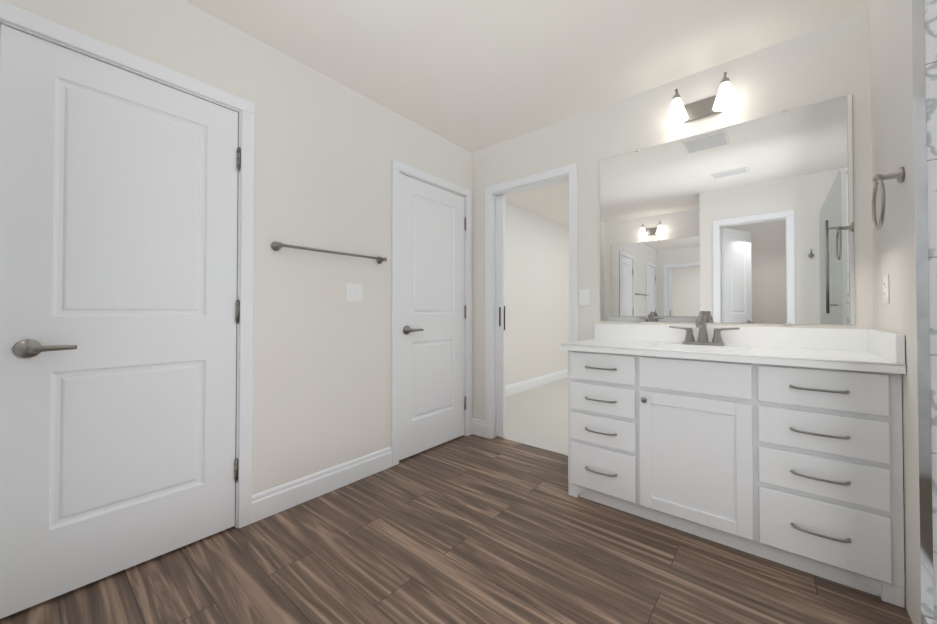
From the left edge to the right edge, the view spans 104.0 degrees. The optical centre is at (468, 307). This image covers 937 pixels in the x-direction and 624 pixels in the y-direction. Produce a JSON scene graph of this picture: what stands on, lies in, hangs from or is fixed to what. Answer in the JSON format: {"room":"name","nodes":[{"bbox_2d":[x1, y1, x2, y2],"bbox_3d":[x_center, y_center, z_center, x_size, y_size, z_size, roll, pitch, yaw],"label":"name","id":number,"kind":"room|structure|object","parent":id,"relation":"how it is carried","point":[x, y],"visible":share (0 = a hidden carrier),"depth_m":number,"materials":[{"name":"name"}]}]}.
{"room":"bathroom","nodes":[
{"label":"bathroom","id":0,"kind":"room"},
{"bbox_2d":[0,0,471,494],"bbox_3d":[-1.107,-0.148,1.911,0.120,2.441,3.420,-1,-1,40],"label":"wall","id":1,"kind":"structure","parent":0,"point":[327,150],"depth_m":2.06,"materials":[{"name":"paint"}]},
{"bbox_2d":[0,24,240,618],"bbox_3d":[-1.349,0.046,1.506,0.098,2.018,0.732,-1,-1,40],"label":"door","id":2,"kind":"structure","parent":1,"relation":"in","point":[119,311],"depth_m":1.44,"materials":[{"name":"wood"}]},
{"bbox_2d":[0,1,254,527],"bbox_3d":[-1.401,0.018,1.542,0.138,2.100,0.860,-1,-1,40],"label":"door frame","id":3,"kind":"structure","parent":1,"relation":"attached to","point":[23,21],"depth_m":1.79,"materials":[{"name":"wood"}]},
{"bbox_2d":[252,446,391,522],"bbox_3d":[-0.802,1.008,2.157,0.014,0.134,0.870,-1,-1,40],"label":"baseboard","id":4,"kind":"structure","parent":1,"relation":"attached to","point":[275,500],"depth_m":2.08,"materials":[{"name":"wood"}]},
{"bbox_2d":[271,242,386,263],"bbox_3d":[-0.776,-0.320,2.159,0.072,0.050,0.710,-1,-1,40],"label":"towel rail","id":5,"kind":"object","parent":1,"relation":"attached to","point":[276,246],"visible":1,"depth_m":2.06,"materials":[{"name":"silver metal"}]},
{"bbox_2d":[346,283,361,301],"bbox_3d":[-0.711,-0.093,2.283,0.010,0.115,0.116,-1,-1,40],"label":"light switch","id":6,"kind":"object","parent":1,"relation":"attached to","point":[353,292],"visible":1,"depth_m":2.28,"materials":[{"name":"plastic"}]},
{"bbox_2d":[391,159,470,465],"bbox_3d":[-0.298,0.034,2.869,0.138,2.100,0.850,-1,-1,40],"label":"door frame","id":7,"kind":"structure","parent":1,"relation":"attached to","point":[398,167],"depth_m":2.55,"materials":[{"name":"wood"}]},
{"bbox_2d":[399,173,465,459],"bbox_3d":[-0.247,0.063,2.833,0.098,2.018,0.722,-1,-1,40],"label":"door","id":8,"kind":"structure","parent":1,"relation":"in","point":[432,316],"depth_m":2.80,"materials":[{"name":"wood"}]},
{"bbox_2d":[0,434,912,623],"bbox_3d":[0.011,1.104,0.462,3.670,0.100,4.305,-1,-1,40],"label":"floor","id":9,"kind":"structure","parent":0,"point":[472,529],"depth_m":1.49,"materials":[{"name":"brown wood"}]},
{"bbox_2d":[561,347,905,607],"bbox_3d":[1.191,0.654,1.863,1.262,0.835,0.534,-1,-1,40],"label":"bathroom vanity","id":10,"kind":"object","parent":9,"relation":"on","point":[781,445],"depth_m":1.56,"materials":[{"name":"paint"}]},
{"bbox_2d":[560,339,905,370],"bbox_3d":[1.184,0.219,1.874,1.280,0.035,0.536,-1,-1,40],"label":"countertop","id":11,"kind":"structure","parent":10,"relation":"on","point":[730,350],"depth_m":1.66,"materials":[{"name":"white stone"}]},
{"bbox_2d":[692,347,703,350],"bbox_3d":[1.153,0.306,1.847,0.466,0.164,0.326,-1,-1,40],"label":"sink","id":12,"kind":"object","parent":11,"relation":"in","point":[693,348],"depth_m":1.96,"materials":[{"name":"white ceramic"}]},
{"bbox_2d":[668,311,739,346],"bbox_3d":[1.250,0.110,1.966,0.328,0.186,0.188,-1,-1,40],"label":"faucet","id":13,"kind":"object","parent":11,"relation":"on","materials":[{"name":"silver metal"}]},
{"bbox_2d":[924,616,936,623],"bbox_3d":[0.863,1.003,0.392,0.098,0.100,1.877,-1,-1,40],"label":"curb","id":14,"kind":"object","parent":9,"relation":"on","point":[927,620],"visible":1,"depth_m":1.13,"materials":[{"name":"stone"}]},
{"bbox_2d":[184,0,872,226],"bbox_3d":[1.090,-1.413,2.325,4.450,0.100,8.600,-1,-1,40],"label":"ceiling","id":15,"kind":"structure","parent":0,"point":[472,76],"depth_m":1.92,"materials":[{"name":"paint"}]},
{"bbox_2d":[496,377,567,455],"bbox_3d":[2.489,1.145,3.897,4.250,0.104,4.145,-1,-1,40],"label":"floor","id":16,"kind":"structure","parent":0,"point":[536,417],"depth_m":3.63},
{"bbox_2d":[505,201,568,385],"bbox_3d":[0.945,-0.106,5.239,0.120,2.441,4.079,-1,-1,40],"label":"wall","id":17,"kind":"structure","parent":0,"point":[536,290],"depth_m":5.12,"materials":[{"name":"paint"}]},
{"bbox_2d":[506,369,567,395],"bbox_3d":[0.955,1.046,5.131,0.014,0.134,3.948,-1,-1,40],"label":"baseboard","id":18,"kind":"structure","parent":17,"relation":"attached to","point":[515,388],"depth_m":5.08,"materials":[{"name":"wood"}]},
{"bbox_2d":[472,11,873,420],"bbox_3d":[1.167,-0.143,2.323,4.250,2.441,0.120,-1,-1,40],"label":"wall","id":19,"kind":"structure","parent":0,"point":[831,61],"depth_m":2.17,"materials":[{"name":"paint"}]},
{"bbox_2d":[472,418,484,436],"bbox_3d":[0.086,1.021,3.119,0.150,0.134,0.014,-1,-1,40],"label":"baseboard","id":20,"kind":"structure","parent":19,"relation":"attached to","point":[478,427],"depth_m":3.11,"materials":[{"name":"wood"}]},
{"bbox_2d":[496,195,505,437],"bbox_3d":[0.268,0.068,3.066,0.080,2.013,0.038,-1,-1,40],"label":"pocket door","id":21,"kind":"structure","parent":19,"relation":"in","point":[500,332],"depth_m":3.05,"materials":[{"name":"wood"}]},
{"bbox_2d":[485,163,577,438],"bbox_3d":[0.498,0.035,2.877,0.810,2.100,0.154,-1,-1,40],"label":"door frame","id":22,"kind":"structure","parent":19,"relation":"attached to","point":[566,173],"depth_m":3.03,"materials":[{"name":"wood"}]},
{"bbox_2d":[579,289,588,305],"bbox_3d":[0.802,-0.070,2.540,0.070,0.115,0.010,-1,-1,40],"label":"light switch","id":23,"kind":"object","parent":19,"relation":"attached to","point":[583,297],"visible":1,"depth_m":2.54,"materials":[{"name":"plastic"}]},
{"bbox_2d":[665,72,737,124],"bbox_3d":[1.298,-1.169,2.047,0.344,0.183,0.154,-1,-1,40],"label":"sconce","id":24,"kind":"object","parent":19,"relation":"attached to","point":[723,99],"visible":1,"depth_m":2.07,"materials":[{"name":"white glass"}]},
{"bbox_2d":[600,94,854,324],"bbox_3d":[1.347,-0.458,2.093,1.185,1.097,0.008,-1,-1,40],"label":"vanity mirror","id":25,"kind":"object","parent":19,"relation":"attached to","point":[751,221],"visible":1,"depth_m":1.99,"materials":[{"name":"clear glass"}]},
{"bbox_2d":[594,324,867,350],"bbox_3d":[1.348,0.154,2.072,1.280,0.100,0.021,-1,-1,40],"label":"backsplash","id":26,"kind":"structure","parent":19,"relation":"attached to","point":[838,339],"depth_m":1.90,"materials":[{"name":"white stone"}]},
{"bbox_2d":[869,0,920,623],"bbox_3d":[2.098,-0.159,1.046,1.185,2.441,0.652,-1,-1,40],"label":"wall","id":27,"kind":"structure","parent":0,"point":[892,121],"depth_m":1.31,"materials":[{"name":"paint"}]},
{"bbox_2d":[883,274,888,303],"bbox_3d":[1.675,-0.073,1.470,0.008,0.115,0.070,-1,-1,40],"label":"outlet","id":28,"kind":"object","parent":27,"relation":"attached to","point":[885,289],"visible":0.96,"depth_m":1.46,"materials":[{"name":"white plastic"}]},
{"bbox_2d":[868,329,904,362],"bbox_3d":[1.664,0.146,1.467,0.021,0.100,0.506,-1,-1,40],"label":"backsplash","id":29,"kind":"structure","parent":27,"relation":"attached to","point":[890,345],"depth_m":1.37,"materials":[{"name":"white stone"}]},
{"bbox_2d":[872,167,904,229],"bbox_3d":[1.491,-0.386,1.302,0.071,0.210,0.166,-1,-1,40],"label":"towel ring","id":30,"kind":"object","parent":27,"relation":"attached to","point":[898,175],"visible":1,"depth_m":1.29,"materials":[{"name":"silver metal"}]},
{"bbox_2d":[924,0,936,619],"bbox_3d":[1.839,-0.162,0.827,1.065,2.441,0.013,-1,-1,40],"label":"tiled wall","id":31,"kind":"structure","parent":27,"relation":"attached to","point":[930,14],"depth_m":1.14,"materials":[{"name":"tile"}]},
{"bbox_2d":[912,0,933,623],"bbox_3d":[1.431,-0.157,1.156,0.025,2.439,0.002,-1,-1,40],"label":"trim","id":32,"kind":"structure","parent":31,"relation":"attached to","point":[923,338],"depth_m":1.15,"materials":[{"name":"white wood"}]}
]}

